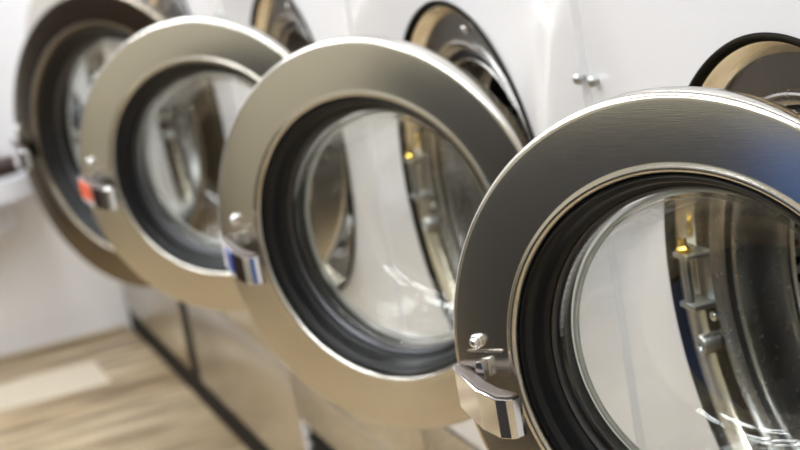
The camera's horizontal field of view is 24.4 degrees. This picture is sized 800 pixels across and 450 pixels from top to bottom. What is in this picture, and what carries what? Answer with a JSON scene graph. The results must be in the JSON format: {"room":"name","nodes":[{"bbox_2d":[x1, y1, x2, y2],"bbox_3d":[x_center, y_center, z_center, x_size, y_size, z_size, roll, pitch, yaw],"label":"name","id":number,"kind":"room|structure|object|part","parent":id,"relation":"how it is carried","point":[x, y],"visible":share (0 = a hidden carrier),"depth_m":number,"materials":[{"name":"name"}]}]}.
{"room":"laundry","nodes":[
{"label":"laundry","id":0,"kind":"room"},
{"bbox_2d":[0,0,131,355],"bbox_3d":[-2.054,-0.730,4.375,3.806,2.640,0.066,-14,13,-17],"label":"wall","id":1,"kind":"structure","parent":0,"point":[49,294],"depth_m":4.86,"materials":[{"name":"white paint"}]},
{"bbox_2d":[0,170,33,232],"bbox_3d":[-1.265,0.006,4.603,0.748,0.136,0.242,-14,13,-17],"label":"bench","id":2,"kind":"object","parent":1,"relation":"attached to","point":[15,187],"visible":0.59,"depth_m":4.61,"materials":[{"name":"white laminate"}]},
{"bbox_2d":[0,155,22,178],"bbox_3d":[-1.288,-0.079,4.616,0.708,0.031,0.174,-14,13,-17],"label":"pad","id":3,"kind":"object","parent":2,"relation":"on","point":[8,168],"visible":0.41,"depth_m":4.64,"materials":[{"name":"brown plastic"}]},
{"bbox_2d":[0,325,128,361],"bbox_3d":[-2.158,0.623,4.511,3.076,0.013,0.011,-14,13,-17],"label":"baseboard","id":4,"kind":"structure","parent":1,"relation":"attached to","point":[124,327],"depth_m":4.90,"materials":[{"name":"beige wood"}]},
{"bbox_2d":[0,328,247,449],"bbox_3d":[-0.892,0.978,2.066,3.850,0.066,5.641,-14,13,-17],"label":"floor","id":5,"kind":"structure","parent":0,"point":[113,391],"depth_m":4.31,"materials":[{"name":"brown wood"}]},
{"bbox_2d":[26,0,205,403],"bbox_3d":[-0.441,-0.343,4.496,0.870,1.298,0.856,-14,13,-17],"label":"washing machine","id":6,"kind":"object","parent":5,"relation":"on","point":[161,320],"visible":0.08,"depth_m":4.45,"materials":[{"name":"white metal"}]},
{"bbox_3d":[-0.763,-0.367,4.371,0.026,0.440,0.440,-19,15,-37],"label":"door","id":7,"kind":"part","parent":6,"relation":"part of","materials":[{"name":"silver metal"}]},
{"bbox_3d":[-0.298,0.082,4.656,0.704,0.231,0.776,-14,13,-17],"label":"service panel","id":8,"kind":"part","parent":6,"relation":"part of","materials":[{"name":"silver metal"}]},
{"bbox_2d":[9,0,305,449],"bbox_3d":[-0.224,-0.195,3.646,1.028,1.298,0.909,-14,13,-17],"label":"washing machine","id":9,"kind":"object","parent":5,"relation":"on","point":[246,384],"visible":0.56,"depth_m":3.60,"materials":[{"name":"white metal"}]},
{"bbox_3d":[-0.756,-0.158,3.641,0.020,0.019,0.084,-16,13,-25],"label":"handle","id":10,"kind":"part","parent":9,"relation":"part of","materials":[{"name":"grey metal"}]},
{"bbox_3d":[-0.752,-0.168,3.659,0.009,0.016,0.009,0,16,39],"label":"latch lever","id":11,"kind":"part","parent":9,"relation":"part of","materials":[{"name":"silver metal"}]},
{"bbox_3d":[-0.749,-0.140,3.647,0.083,0.054,0.048,0,16,39],"label":"handle","id":12,"kind":"part","parent":9,"relation":"part of","materials":[{"name":"silver metal"}]},
{"bbox_3d":[-0.532,-0.159,3.501,0.579,0.579,0.026,0,16,39],"label":"door","id":13,"kind":"part","parent":9,"relation":"part of","materials":[{"name":"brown metal"}]},
{"bbox_2d":[93,40,197,219],"bbox_3d":[-0.486,-0.180,3.558,0.377,0.377,0.108,0,16,39],"label":"washing machine door","id":14,"kind":"structure","parent":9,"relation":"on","point":[184,216],"depth_m":3.49,"materials":[{"name":"silver metal"}]},
{"bbox_3d":[-0.381,-0.207,3.591,0.026,0.562,0.562,-14,13,-17],"label":"plate","id":15,"kind":"part","parent":9,"relation":"part of","materials":[{"name":"silver metal"}]},
{"bbox_3d":[0.010,0.221,3.779,0.704,0.231,0.873,-14,13,-17],"label":"service panel","id":16,"kind":"part","parent":9,"relation":"part of","materials":[{"name":"silver metal"}]},
{"bbox_3d":[-0.019,0.056,3.743,0.703,0.110,0.873,-14,13,-17],"label":"panel","id":17,"kind":"part","parent":9,"relation":"part of","materials":[{"name":"silver metal"}]},
{"bbox_2d":[78,0,426,449],"bbox_3d":[0.040,-0.073,2.880,1.037,1.298,0.724,-14,13,-17],"label":"washing machine","id":18,"kind":"object","parent":5,"relation":"on","point":[348,218],"visible":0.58,"depth_m":2.72,"materials":[{"name":"white metal"}]},
{"bbox_3d":[-0.457,-0.072,2.762,0.008,0.016,0.008,-4,13,24],"label":"latch lever","id":19,"kind":"part","parent":18,"relation":"part of","materials":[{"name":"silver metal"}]},
{"bbox_3d":[-0.456,-0.064,2.745,0.018,0.017,0.075,-21,16,-40],"label":"handle","id":20,"kind":"part","parent":18,"relation":"part of","materials":[{"name":"grey metal"}]},
{"bbox_3d":[-0.453,-0.047,2.752,0.023,0.048,0.082,-19,15,-37],"label":"handle","id":21,"kind":"part","parent":18,"relation":"part of","materials":[{"name":"silver metal"}]},
{"bbox_2d":[139,72,253,250],"bbox_3d":[-0.246,-0.105,2.765,0.269,0.269,0.108,-4,13,24],"label":"glass bowl","id":22,"kind":"object","parent":18,"relation":"on","point":[150,204],"depth_m":2.77,"materials":[{"name":"clear glass"}]},
{"bbox_3d":[-0.275,-0.085,2.698,0.440,0.440,0.026,-4,13,24],"label":"door","id":23,"kind":"part","parent":18,"relation":"part of","materials":[{"name":"silver metal"}]},
{"bbox_3d":[0.165,0.331,3.368,0.704,0.141,0.015,-14,13,-17],"label":"post","id":24,"kind":"part","parent":18,"relation":"part of","materials":[{"name":"white metal"}]},
{"bbox_3d":[-0.122,-0.138,2.816,0.026,0.438,0.438,-14,13,-17],"label":"plate","id":25,"kind":"part","parent":18,"relation":"part of","materials":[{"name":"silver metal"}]},
{"bbox_3d":[0.261,0.271,3.015,0.704,0.089,0.719,-14,13,-17],"label":"service panel","id":26,"kind":"part","parent":18,"relation":"part of","materials":[{"name":"silver metal"}]},
{"bbox_3d":[0.244,0.174,2.994,0.703,0.110,0.719,-14,13,-17],"label":"panel","id":27,"kind":"part","parent":18,"relation":"part of","materials":[{"name":"silver metal"}]},
{"bbox_2d":[218,0,644,449],"bbox_3d":[0.303,0.028,2.210,0.981,1.298,0.724,-14,13,-17],"label":"washing machine","id":28,"kind":"object","parent":5,"relation":"on","point":[450,92],"visible":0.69,"depth_m":2.10,"materials":[{"name":"white metal"}]},
{"bbox_3d":[-0.188,0.016,2.150,0.008,0.016,0.008,-1,15,35],"label":"latch lever","id":29,"kind":"part","parent":28,"relation":"part of","materials":[{"name":"silver metal"}]},
{"bbox_3d":[-0.190,0.025,2.135,0.018,0.017,0.075,-17,14,-29],"label":"handle","id":30,"kind":"part","parent":28,"relation":"part of","materials":[{"name":"grey metal"}]},
{"bbox_3d":[-0.186,0.041,2.141,0.023,0.048,0.082,-16,14,-25],"label":"handle","id":31,"kind":"part","parent":28,"relation":"part of","materials":[{"name":"silver metal"}]},
{"bbox_3d":[-0.021,0.013,2.052,0.451,0.451,0.026,-1,15,35],"label":"door","id":32,"kind":"part","parent":28,"relation":"part of","materials":[{"name":"silver metal"}]},
{"bbox_2d":[294,110,480,347],"bbox_3d":[0.021,-0.007,2.112,0.276,0.276,0.108,-1,15,35],"label":"glass bowl","id":33,"kind":"object","parent":28,"relation":"on","point":[309,278],"depth_m":2.14,"materials":[{"name":"clear glass"}]},
{"bbox_3d":[0.482,0.281,2.316,0.703,0.110,0.719,-14,13,-17],"label":"panel","id":34,"kind":"part","parent":28,"relation":"part of","materials":[{"name":"silver metal"}]},
{"bbox_3d":[0.115,-0.030,2.138,0.026,0.438,0.438,-14,13,-17],"label":"plate","id":35,"kind":"part","parent":28,"relation":"part of","materials":[{"name":"silver metal"}]},
{"bbox_3d":[0.170,-0.139,1.755,0.011,0.011,0.011,-14,13,-17],"label":"panel knob","id":36,"kind":"part","parent":28,"relation":"part of","materials":[{"name":"silver metal"}]},
{"bbox_2d":[453,0,799,449],"bbox_3d":[0.554,0.132,1.536,0.953,1.298,0.724,-14,13,-17],"label":"washing machine","id":37,"kind":"object","parent":5,"relation":"on","point":[687,143],"visible":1,"depth_m":1.50,"materials":[{"name":"white metal"}]},
{"bbox_3d":[0.067,0.118,1.507,0.008,0.016,0.008,-2,15,34],"label":"latch lever","id":38,"kind":"part","parent":37,"relation":"part of","materials":[{"name":"silver metal"}]},
{"bbox_3d":[0.065,0.126,1.491,0.018,0.017,0.075,-17,14,-31],"label":"handle","id":39,"kind":"part","parent":37,"relation":"part of","materials":[{"name":"grey metal"}]},
{"bbox_3d":[0.071,0.142,1.497,0.074,0.048,0.043,-2,15,34],"label":"handle","id":40,"kind":"part","parent":37,"relation":"part of","materials":[{"name":"silver metal"}]},
{"bbox_3d":[0.180,-0.134,1.725,0.011,0.011,0.011,-14,13,-17],"label":"panel knob","id":41,"kind":"part","parent":37,"relation":"part of","materials":[{"name":"silver metal"}]},
{"bbox_2d":[560,191,799,447],"bbox_3d":[0.269,0.086,1.476,0.263,0.263,0.108,-2,15,34],"label":"glass bowl","id":42,"kind":"object","parent":37,"relation":"on","point":[582,419],"depth_m":1.50,"materials":[{"name":"clear glass"}]},
{"bbox_3d":[0.353,0.077,1.460,0.026,0.438,0.438,-14,13,-17],"label":"plate","id":43,"kind":"part","parent":37,"relation":"part of","materials":[{"name":"silver metal"}]}
]}

